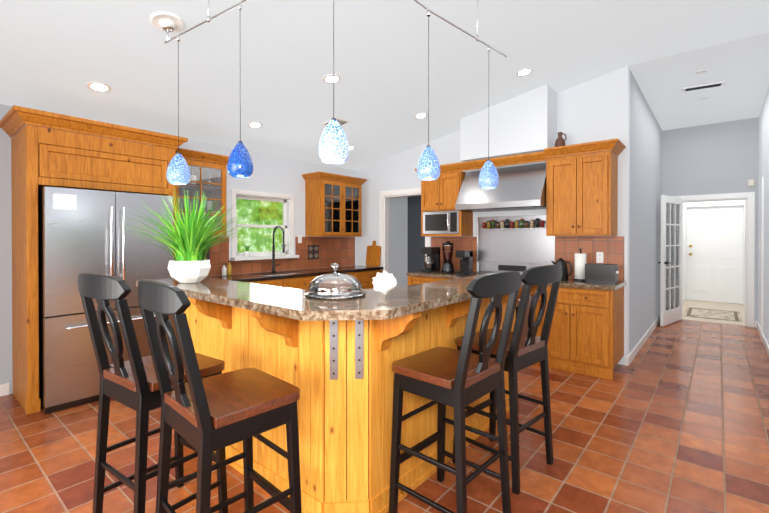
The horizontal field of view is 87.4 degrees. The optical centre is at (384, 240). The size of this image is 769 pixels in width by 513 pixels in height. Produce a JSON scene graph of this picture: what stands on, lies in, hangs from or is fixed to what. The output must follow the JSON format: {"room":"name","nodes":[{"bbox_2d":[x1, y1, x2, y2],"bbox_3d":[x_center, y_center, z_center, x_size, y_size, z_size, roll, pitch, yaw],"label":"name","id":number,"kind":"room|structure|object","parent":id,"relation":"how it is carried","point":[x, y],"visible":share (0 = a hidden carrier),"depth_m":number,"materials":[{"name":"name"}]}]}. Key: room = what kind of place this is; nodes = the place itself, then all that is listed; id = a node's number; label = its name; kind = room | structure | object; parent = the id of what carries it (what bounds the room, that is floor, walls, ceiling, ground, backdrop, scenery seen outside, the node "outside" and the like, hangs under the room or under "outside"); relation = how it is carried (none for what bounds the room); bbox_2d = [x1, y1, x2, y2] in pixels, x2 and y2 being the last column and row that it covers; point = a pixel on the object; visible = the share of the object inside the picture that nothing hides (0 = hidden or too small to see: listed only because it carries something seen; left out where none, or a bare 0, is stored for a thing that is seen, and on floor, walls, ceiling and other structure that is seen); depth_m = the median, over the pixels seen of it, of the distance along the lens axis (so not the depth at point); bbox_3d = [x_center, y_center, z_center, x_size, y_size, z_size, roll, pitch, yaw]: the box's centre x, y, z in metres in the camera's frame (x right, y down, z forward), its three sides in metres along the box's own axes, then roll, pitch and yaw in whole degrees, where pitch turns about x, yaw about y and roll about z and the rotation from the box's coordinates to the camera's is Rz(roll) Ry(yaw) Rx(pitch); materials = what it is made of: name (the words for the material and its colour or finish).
{"room":"kitchen","nodes":[
{"label":"kitchen","id":0,"kind":"room"},
{"bbox_2d":[0,104,407,393],"bbox_3d":[-2.529,0.056,4.572,0.120,2.590,9.220,0,0,40],"label":"wall","id":1,"kind":"structure","parent":0,"point":[276,174],"depth_m":5.42,"materials":[{"name":"grey paint"}]},
{"bbox_2d":[0,383,9,396],"bbox_3d":[-4.313,1.314,2.323,0.016,0.100,3.170,0,0,40],"label":"baseboard","id":2,"kind":"structure","parent":1,"relation":"attached to","point":[5,388],"depth_m":3.51,"materials":[{"name":"white wood"}]},
{"bbox_2d":[176,148,228,235],"bbox_3d":[-2.144,-0.514,4.616,0.405,0.930,0.685,0,0,40],"label":"upper cabinet","id":3,"kind":"object","parent":1,"relation":"attached to","point":[208,177],"visible":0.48,"depth_m":4.66,"materials":[{"name":"brown wood"}]},
{"bbox_2d":[230,189,298,260],"bbox_3d":[-1.652,-0.202,5.532,0.240,0.915,1.010,0,0,40],"label":"window","id":4,"kind":"structure","parent":1,"relation":"in","point":[287,200],"depth_m":5.57,"materials":[{"name":"white"}]},
{"bbox_2d":[244,244,287,256],"bbox_3d":[-1.611,0.134,5.481,0.100,0.160,0.705,0,0,40],"label":"potted plant","id":5,"kind":"object","parent":4,"relation":"on","point":[247,253],"visible":0.75,"depth_m":5.25,"materials":[{"name":"white ceramic"}]},
{"bbox_2d":[204,237,354,275],"bbox_3d":[-1.532,0.192,5.662,0.017,0.483,3.210,0,0,40],"label":"backsplash","id":6,"kind":"structure","parent":1,"relation":"attached to","point":[316,252],"depth_m":6.03,"materials":[{"name":"tile"}]},
{"bbox_2d":[298,235,301,242],"bbox_3d":[-1.251,-0.017,5.980,0.021,0.120,0.070,0,0,40],"label":"light switch","id":7,"kind":"object","parent":6,"relation":"attached to","point":[299,238],"visible":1,"depth_m":5.97,"materials":[{"name":"white plastic"}]},
{"bbox_2d":[302,172,366,236],"bbox_3d":[-0.759,-0.523,6.284,0.405,0.930,1.010,0,0,40],"label":"upper cabinet","id":8,"kind":"object","parent":1,"relation":"attached to","point":[333,208],"visible":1,"depth_m":6.06,"materials":[{"name":"brown wood"}]},
{"bbox_2d":[0,300,768,512],"bbox_3d":[1.052,1.401,4.673,5.670,0.100,14.100,0,0,40],"label":"floor","id":9,"kind":"structure","parent":0,"point":[672,417],"depth_m":2.65,"materials":[{"name":"tile"}]},
{"bbox_2d":[0,105,187,414],"bbox_3d":[-2.647,0.171,3.748,0.745,2.370,1.290,0,0,40],"label":"surround","id":10,"kind":"object","parent":9,"relation":"on","point":[42,156],"visible":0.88,"depth_m":3.35,"materials":[{"name":"brown wood"}]},
{"bbox_2d":[38,187,172,413],"bbox_3d":[-2.593,0.469,3.705,0.831,1.775,0.950,0,0,40],"label":"refrigerator","id":11,"kind":"object","parent":9,"relation":"on","point":[76,228],"visible":0.71,"depth_m":3.29,"materials":[{"name":"grey metal"}]},
{"bbox_2d":[78,273,227,512],"bbox_3d":[-1.103,0.753,1.920,0.470,1.225,0.514,0,0,35],"label":"bar stool","id":12,"kind":"object","parent":9,"relation":"on","point":[132,382],"visible":0.85,"depth_m":1.79,"materials":[{"name":"black paint"}]},
{"bbox_2d":[138,279,301,512],"bbox_3d":[-0.659,0.755,1.603,0.470,1.225,0.514,0,0,44],"label":"bar stool","id":13,"kind":"object","parent":9,"relation":"on","point":[206,417],"visible":1,"depth_m":1.53,"materials":[{"name":"black paint"}]},
{"bbox_2d":[244,277,287,287],"bbox_3d":[-1.708,0.913,4.980,0.620,0.870,0.782,0,0,40],"label":"base cabinet","id":14,"kind":"object","parent":9,"relation":"on","point":[274,281],"depth_m":4.94,"materials":[{"name":"brown wood"}]},
{"bbox_2d":[288,273,327,289],"bbox_3d":[-1.294,0.911,5.478,0.620,0.870,0.780,0,0,40],"label":"base cabinet","id":15,"kind":"object","parent":9,"relation":"on","point":[304,278],"depth_m":5.27,"materials":[{"name":"brown wood"}]},
{"bbox_2d":[209,265,382,280],"bbox_3d":[-1.290,0.456,5.472,0.630,0.040,3.236,0,0,40],"label":"countertop","id":16,"kind":"structure","parent":15,"relation":"on","point":[342,269],"depth_m":5.29,"materials":[{"name":"brown stone"}]},
{"bbox_2d":[222,260,231,275],"bbox_3d":[-1.959,0.344,5.003,0.063,0.182,0.126,0,0,40],"label":"soap bottles","id":17,"kind":"object","parent":16,"relation":"on","point":[227,271],"visible":0.98,"depth_m":5.00,"materials":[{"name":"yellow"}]},
{"bbox_2d":[271,226,284,272],"bbox_3d":[-1.387,0.120,5.375,0.267,0.625,0.130,0,0,40],"label":"faucet","id":18,"kind":"object","parent":16,"relation":"on","point":[273,270],"visible":1,"depth_m":5.40,"materials":[{"name":"black metal"}]},
{"bbox_2d":[366,240,380,266],"bbox_3d":[-0.180,0.215,6.602,0.300,0.424,0.064,0,0,40],"label":"cutting board","id":19,"kind":"object","parent":16,"relation":"on","point":[373,255],"visible":1,"depth_m":6.59,"materials":[{"name":"brown wood"}]},
{"bbox_2d":[328,269,359,288],"bbox_3d":[-0.881,0.908,5.976,0.620,0.870,0.782,0,0,40],"label":"base cabinet","id":20,"kind":"object","parent":9,"relation":"on","point":[357,275],"depth_m":5.88,"materials":[{"name":"brown wood"}]},
{"bbox_2d":[184,285,537,512],"bbox_3d":[-0.188,0.837,2.996,1.960,1.044,2.220,0,0,40],"label":"kitchen island","id":21,"kind":"object","parent":9,"relation":"on","point":[333,360],"depth_m":2.02,"materials":[{"name":"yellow wood"}]},
{"bbox_2d":[136,272,523,331],"bbox_3d":[-0.187,0.296,2.977,2.022,0.040,2.282,0,0,40],"label":"island countertop","id":22,"kind":"structure","parent":21,"relation":"on","point":[375,307],"depth_m":1.94,"materials":[{"name":"brown stone"}]},
{"bbox_2d":[106,186,272,282],"bbox_3d":[-1.285,-0.033,2.613,1.164,0.616,1.140,0,0,40],"label":"potted grass","id":23,"kind":"object","parent":22,"relation":"on","point":[190,243],"depth_m":2.54,"materials":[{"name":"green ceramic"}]},
{"bbox_2d":[304,263,365,299],"bbox_3d":[-0.249,0.197,2.042,0.310,0.162,0.310,0,0,40],"label":"cake dome","id":24,"kind":"object","parent":22,"relation":"on","point":[315,291],"visible":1,"depth_m":2.04,"materials":[{"name":"clear glass"}]},
{"bbox_2d":[372,271,396,294],"bbox_3d":[0.003,0.207,1.963,0.110,0.120,0.150,0,0,40],"label":"shell","id":25,"kind":"object","parent":22,"relation":"on","point":[384,282],"visible":1,"depth_m":1.92,"materials":[{"name":"white ceramic"}]},
{"bbox_2d":[360,269,382,288],"bbox_3d":[-0.489,0.905,6.448,0.620,0.870,0.715,0,0,40],"label":"base cabinet","id":26,"kind":"object","parent":9,"relation":"on","point":[366,275],"depth_m":6.25,"materials":[{"name":"brown wood"}]},
{"bbox_2d":[406,270,460,285],"bbox_3d":[0.784,0.891,5.438,0.776,0.910,0.655,0,0,40],"label":"base cabinet","id":27,"kind":"object","parent":9,"relation":"on","point":[417,277],"visible":0.1,"depth_m":5.30,"materials":[{"name":"brown wood"}]},
{"bbox_2d":[420,247,439,271],"bbox_3d":[0.641,0.263,5.619,0.180,0.340,0.240,0,0,40],"label":"coffee maker","id":28,"kind":"object","parent":27,"relation":"on","point":[432,261],"visible":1,"depth_m":5.57,"materials":[{"name":"black plastic"}]},
{"bbox_2d":[442,241,453,272],"bbox_3d":[0.857,0.224,5.440,0.170,0.420,0.170,0,0,40],"label":"blender","id":29,"kind":"object","parent":27,"relation":"on","point":[447,266],"visible":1,"depth_m":5.39,"materials":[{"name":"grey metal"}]},
{"bbox_2d":[455,250,472,273],"bbox_3d":[1.046,0.285,5.309,0.140,0.300,0.240,0,0,40],"label":"espresso machine","id":30,"kind":"object","parent":27,"relation":"on","point":[466,260],"visible":0.96,"depth_m":5.29,"materials":[{"name":"black plastic"}]},
{"bbox_2d":[389,271,520,512],"bbox_3d":[0.354,0.753,1.970,0.514,1.225,0.470,0,0,43],"label":"bar stool","id":31,"kind":"object","parent":9,"relation":"on","point":[459,381],"visible":1,"depth_m":1.89,"materials":[{"name":"black paint"}]},
{"bbox_2d":[455,261,550,334],"bbox_3d":[1.418,0.820,4.867,0.920,1.060,0.723,0,0,40],"label":"range","id":32,"kind":"object","parent":9,"relation":"on","point":[488,267],"visible":0.1,"depth_m":5.05,"materials":[{"name":"silver metal"}]},
{"bbox_2d":[453,265,561,494],"bbox_3d":[0.750,0.751,2.431,0.470,1.225,0.514,0,0,-43],"label":"bar stool","id":33,"kind":"object","parent":9,"relation":"on","point":[526,350],"visible":0.88,"depth_m":2.30,"materials":[{"name":"black paint"}]},
{"bbox_2d":[533,278,625,379],"bbox_3d":[2.099,0.897,4.346,0.786,0.910,0.655,0,0,40],"label":"base cabinet","id":34,"kind":"object","parent":9,"relation":"on","point":[586,336],"visible":0.69,"depth_m":4.07,"materials":[{"name":"brown wood"}]},
{"bbox_2d":[551,258,572,279],"bbox_3d":[1.992,0.318,4.523,0.230,0.242,0.154,0,0,40],"label":"kettle","id":35,"kind":"object","parent":34,"relation":"on","point":[561,262],"visible":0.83,"depth_m":4.47,"materials":[{"name":"black metal"}]},
{"bbox_2d":[573,248,586,280],"bbox_3d":[2.151,0.264,4.417,0.150,0.352,0.150,0,0,40],"label":"paper towel","id":36,"kind":"object","parent":34,"relation":"on","point":[580,263],"visible":0.94,"depth_m":4.37,"materials":[{"name":"white paper"}]},
{"bbox_2d":[585,263,618,283],"bbox_3d":[2.288,0.345,4.226,0.295,0.193,0.170,0,0,40],"label":"toaster","id":37,"kind":"object","parent":34,"relation":"on","point":[601,273],"visible":1,"depth_m":4.16,"materials":[{"name":"grey metal"}]},
{"bbox_2d":[683,307,742,322],"bbox_3d":[5.915,1.330,7.264,0.780,0.012,1.270,0,0,40],"label":"rug","id":38,"kind":"object","parent":9,"relation":"on","point":[715,314],"visible":1,"depth_m":7.19,"materials":[{"name":"beige fabric"}]},
{"bbox_2d":[0,0,768,169],"bbox_3d":[-0.944,-1.557,2.252,5.570,0.814,7.750,0,0,40],"label":"ceiling","id":39,"kind":"structure","parent":0,"point":[268,64],"depth_m":3.49,"materials":[{"name":"grey paint"}]},
{"bbox_2d":[87,82,110,91],"bbox_3d":[-2.430,-1.305,3.429,0.169,0.034,0.170,0,0,40],"label":"recessed light","id":40,"kind":"object","parent":39,"relation":"in","point":[99,86],"visible":1,"depth_m":3.43,"materials":[{"name":"white"}]},
{"bbox_2d":[247,122,262,127],"bbox_3d":[-1.472,-1.312,4.583,0.169,0.034,0.170,0,0,40],"label":"recessed light","id":41,"kind":"object","parent":39,"relation":"in","point":[254,124],"visible":1,"depth_m":4.58,"materials":[{"name":"white"}]},
{"bbox_2d":[150,0,506,188],"bbox_3d":[-0.335,-1.072,2.903,1.806,1.402,1.896,0,0,40],"label":"pendant light fixture","id":42,"kind":"object","parent":39,"relation":"hanging from","point":[333,147],"visible":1,"depth_m":2.44,"materials":[{"name":"blue glass"}]},
{"bbox_2d":[166,36,190,184],"bbox_3d":[-1.374,-0.862,2.685,0.146,0.986,0.146,0,0,40],"label":"pendant","id":43,"kind":"object","parent":42,"relation":"attached to","point":[178,171],"depth_m":2.65,"materials":[{"name":"blue glass"}]},
{"bbox_2d":[227,4,252,177],"bbox_3d":[-0.848,-0.874,2.364,0.146,1.012,0.146,0,0,40],"label":"pendant","id":44,"kind":"object","parent":42,"relation":"attached to","point":[240,164],"depth_m":2.32,"materials":[{"name":"blue glass"}]},
{"bbox_2d":[318,0,348,163],"bbox_3d":[-0.241,-0.887,1.913,0.146,1.044,0.146,0,0,40],"label":"pendant","id":45,"kind":"object","parent":42,"relation":"attached to","point":[333,148],"depth_m":1.87,"materials":[{"name":"white glass"}]},
{"bbox_2d":[417,11,440,180],"bbox_3d":[0.271,-0.886,2.475,0.146,1.036,0.146,0,0,40],"label":"pendant","id":46,"kind":"object","parent":42,"relation":"attached to","point":[428,166],"depth_m":2.43,"materials":[{"name":"blue glass"}]},
{"bbox_2d":[478,47,498,188],"bbox_3d":[0.756,-0.884,2.918,0.146,1.027,0.146,0,0,40],"label":"pendant","id":47,"kind":"object","parent":42,"relation":"attached to","point":[488,176],"depth_m":2.87,"materials":[{"name":"blue glass"}]},
{"bbox_2d":[323,74,340,83],"bbox_3d":[-0.498,-1.520,3.799,0.169,0.034,0.170,0,0,40],"label":"recessed light","id":48,"kind":"object","parent":39,"relation":"in","point":[327,79],"visible":0.98,"depth_m":3.80,"materials":[{"name":"white"}]},
{"bbox_2d":[323,117,348,125],"bbox_3d":[-0.584,-1.403,4.807,0.218,0.047,0.220,0,0,40],"label":"ceiling vent","id":49,"kind":"object","parent":39,"relation":"in","point":[341,121],"visible":0.42,"depth_m":4.78,"materials":[{"name":"white metal"}]},
{"bbox_2d":[414,113,427,118],"bbox_3d":[0.448,-1.526,4.937,0.169,0.034,0.170,0,0,40],"label":"recessed light","id":50,"kind":"object","parent":39,"relation":"in","point":[420,115],"visible":1,"depth_m":4.94,"materials":[{"name":"white"}]},
{"bbox_2d":[516,68,532,76],"bbox_3d":[1.443,-1.736,4.162,0.169,0.034,0.170,0,0,40],"label":"recessed light","id":51,"kind":"object","parent":39,"relation":"in","point":[523,72],"visible":1,"depth_m":4.16,"materials":[{"name":"white"}]},
{"bbox_2d":[408,196,424,271],"bbox_3d":[0.895,0.038,6.902,2.170,2.600,1.500,0,0,40],"label":"wall","id":52,"kind":"structure","parent":0,"point":[416,242],"depth_m":7.96,"materials":[{"name":"grey paint"}]},
{"bbox_2d":[356,66,629,364],"bbox_3d":[1.101,-0.284,5.676,4.050,3.258,0.120,0,0,40],"label":"wall","id":53,"kind":"structure","parent":0,"point":[595,109],"depth_m":4.67,"materials":[{"name":"grey paint"}]},
{"bbox_2d":[379,187,430,272],"bbox_3d":[0.336,0.274,6.301,0.990,2.135,0.140,0,0,40],"label":"door frame","id":54,"kind":"structure","parent":53,"relation":"attached to","point":[384,196],"depth_m":6.52,"materials":[{"name":"white wood"}]},
{"bbox_2d":[421,210,472,234],"bbox_3d":[0.851,-0.242,5.563,0.630,0.305,0.366,0,0,40],"label":"microwave","id":55,"kind":"object","parent":53,"relation":"attached to","point":[441,215],"depth_m":5.41,"materials":[{"name":"silver metal"}]},
{"bbox_2d":[421,163,474,210],"bbox_3d":[0.857,-0.702,5.567,0.630,0.605,0.349,0,0,40],"label":"upper cabinet","id":56,"kind":"object","parent":53,"relation":"attached to","point":[440,194],"depth_m":5.39,"materials":[{"name":"brown wood"}]},
{"bbox_2d":[455,163,545,211],"bbox_3d":[1.467,-0.636,4.950,1.060,0.519,0.520,0,0,40],"label":"range hood","id":57,"kind":"object","parent":53,"relation":"attached to","point":[523,187],"visible":0.77,"depth_m":4.76,"materials":[{"name":"silver metal"}]},
{"bbox_2d":[460,84,556,161],"bbox_3d":[1.519,-1.409,5.008,1.100,0.754,0.357,0,0,40],"label":"chase","id":58,"kind":"object","parent":53,"relation":"attached to","point":[524,123],"visible":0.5,"depth_m":4.78,"materials":[{"name":"grey paint"}]},
{"bbox_2d":[478,223,545,229],"bbox_3d":[1.611,-0.173,5.095,0.880,0.066,0.097,0,0,40],"label":"spice shelf","id":59,"kind":"object","parent":53,"relation":"attached to","point":[513,228],"visible":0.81,"depth_m":5.07,"materials":[{"name":"silver metal"}]},
{"bbox_2d":[535,218,538,227],"bbox_3d":[1.856,-0.210,4.893,0.042,0.115,0.040,0,0,40],"label":"spice jar","id":60,"kind":"object","parent":59,"relation":"on","point":[537,219],"depth_m":4.88,"materials":[{"name":"black"}]},
{"bbox_2d":[476,215,554,263],"bbox_3d":[1.644,-0.013,5.134,1.020,0.598,0.018,0,0,40],"label":"backsplash","id":61,"kind":"structure","parent":53,"relation":"attached to","point":[534,246],"depth_m":5.12,"materials":[{"name":"silver metal"}]},
{"bbox_2d":[431,236,623,280],"bbox_3d":[1.640,0.195,5.140,2.472,0.483,0.016,0,0,40],"label":"backsplash","id":62,"kind":"structure","parent":53,"relation":"attached to","point":[611,248],"depth_m":4.68,"materials":[{"name":"tile"}]},
{"bbox_2d":[596,252,602,262],"bbox_3d":[2.406,0.192,4.496,0.070,0.120,0.008,0,0,40],"label":"electrical outlet","id":63,"kind":"object","parent":62,"relation":"attached to","point":[599,257],"visible":1,"depth_m":4.50,"materials":[{"name":"white plastic"}]},
{"bbox_2d":[544,138,625,235],"bbox_3d":[2.187,-0.533,4.408,0.720,0.970,0.435,0,0,40],"label":"upper cabinet","id":64,"kind":"object","parent":53,"relation":"attached to","point":[582,194],"visible":1,"depth_m":4.28,"materials":[{"name":"brown wood"}]},
{"bbox_2d":[555,132,566,146],"bbox_3d":[2.005,-1.123,4.582,0.130,0.205,0.116,0,0,40],"label":"jug","id":65,"kind":"object","parent":64,"relation":"on","point":[560,141],"visible":0.85,"depth_m":4.55,"materials":[{"name":"brown ceramic"}]},
{"bbox_2d":[629,70,661,353],"bbox_3d":[3.698,-0.295,5.729,0.120,3.278,3.280,0,0,40],"label":"wall","id":66,"kind":"structure","parent":0,"point":[645,212],"depth_m":5.26,"materials":[{"name":"grey paint"}]},
{"bbox_2d":[626,315,659,365],"bbox_3d":[3.709,1.295,5.640,0.020,0.100,3.416,0,0,40],"label":"baseboard","id":67,"kind":"structure","parent":66,"relation":"attached to","point":[636,349],"depth_m":5.04,"materials":[{"name":"white wood"}]},
{"bbox_2d":[629,33,768,130],"bbox_3d":[4.721,-1.939,6.645,2.470,0.100,6.250,0,0,40],"label":"ceiling","id":68,"kind":"structure","parent":0,"point":[740,67],"depth_m":4.79,"materials":[{"name":"grey paint"}]},
{"bbox_2d":[696,70,706,73],"bbox_3d":[3.529,-1.875,4.483,0.100,0.004,0.100,0,0,40],"label":"recessed light","id":69,"kind":"object","parent":68,"relation":"in","point":[700,71],"visible":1,"depth_m":4.47,"materials":[{"name":"white"}]},
{"bbox_2d":[682,81,724,91],"bbox_3d":[3.887,-1.871,4.913,0.400,0.016,0.120,0,0,32],"label":"ceiling vent","id":70,"kind":"object","parent":68,"relation":"in","point":[703,86],"visible":0.96,"depth_m":4.89,"materials":[{"name":"white"}]},
{"bbox_2d":[662,117,758,326],"bbox_3d":[5.300,-0.299,6.608,1.220,3.278,0.120,0,0,40],"label":"wall","id":71,"kind":"structure","parent":0,"point":[718,158],"depth_m":6.50,"materials":[{"name":"grey paint"}]},
{"bbox_2d":[672,192,754,326],"bbox_3d":[5.332,0.297,6.572,1.040,2.085,0.140,0,0,40],"label":"door frame","id":72,"kind":"structure","parent":71,"relation":"attached to","point":[748,198],"depth_m":6.23,"materials":[{"name":"white wood"}]},
{"bbox_2d":[658,195,682,325],"bbox_3d":[4.626,0.313,6.510,0.264,2.030,0.887,0,0,40],"label":"french door","id":73,"kind":"structure","parent":72,"relation":"attached to","point":[671,262],"depth_m":6.46,"materials":[{"name":"white wood"}]},
{"bbox_2d":[748,179,753,185],"bbox_3d":[5.655,-0.888,6.211,0.070,0.100,0.030,0,0,40],"label":"door chime","id":74,"kind":"object","parent":71,"relation":"attached to","point":[750,182],"visible":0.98,"depth_m":6.20,"materials":[{"name":"beige plastic"}]},
{"bbox_2d":[683,200,744,228],"bbox_3d":[6.690,-0.288,8.963,2.090,3.228,0.120,0,0,40],"label":"wall","id":75,"kind":"structure","parent":0,"point":[708,202],"depth_m":8.65,"materials":[{"name":"white paint"}]},
{"bbox_2d":[682,201,744,304],"bbox_3d":[7.024,0.261,8.599,1.103,2.135,0.020,0,0,40],"label":"door frame","id":76,"kind":"structure","parent":75,"relation":"attached to","point":[736,203],"depth_m":8.72,"materials":[{"name":"white wood"}]},
{"bbox_2d":[686,206,742,303],"bbox_3d":[7.043,0.301,8.612,0.933,2.032,0.125,0,0,40],"label":"front door","id":77,"kind":"structure","parent":75,"relation":"in","point":[714,262],"depth_m":8.61,"materials":[{"name":"white wood"}]},
{"bbox_2d":[758,88,768,344],"bbox_3d":[3.126,-0.354,2.941,0.120,3.428,13.940,0,0,40],"label":"wall","id":78,"kind":"structure","parent":0,"point":[763,169],"depth_m":5.28,"materials":[{"name":"grey paint"}]},
{"bbox_2d":[755,321,768,355],"bbox_3d":[2.209,1.316,1.957,0.020,0.100,11.000,0,0,40],"label":"baseboard","id":79,"kind":"structure","parent":78,"relation":"attached to","point":[765,343],"depth_m":5.22,"materials":[{"name":"white wood"}]},
{"bbox_2d":[761,177,763,339],"bbox_3d":[5.113,0.246,5.447,0.020,2.200,0.090,0,0,40],"label":"door frame","id":80,"kind":"structure","parent":78,"relation":"attached to","point":[762,227],"depth_m":5.41,"materials":[{"name":"white wood"}]},
{"label":"outside","id":81,"kind":"structure","parent":0,"visible":0},
{"bbox_2d":[236,199,283,252],"bbox_3d":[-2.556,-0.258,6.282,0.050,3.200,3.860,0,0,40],"label":"tree","id":82,"kind":"object","parent":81,"point":[255,232],"depth_m":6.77,"materials":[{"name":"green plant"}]}
]}

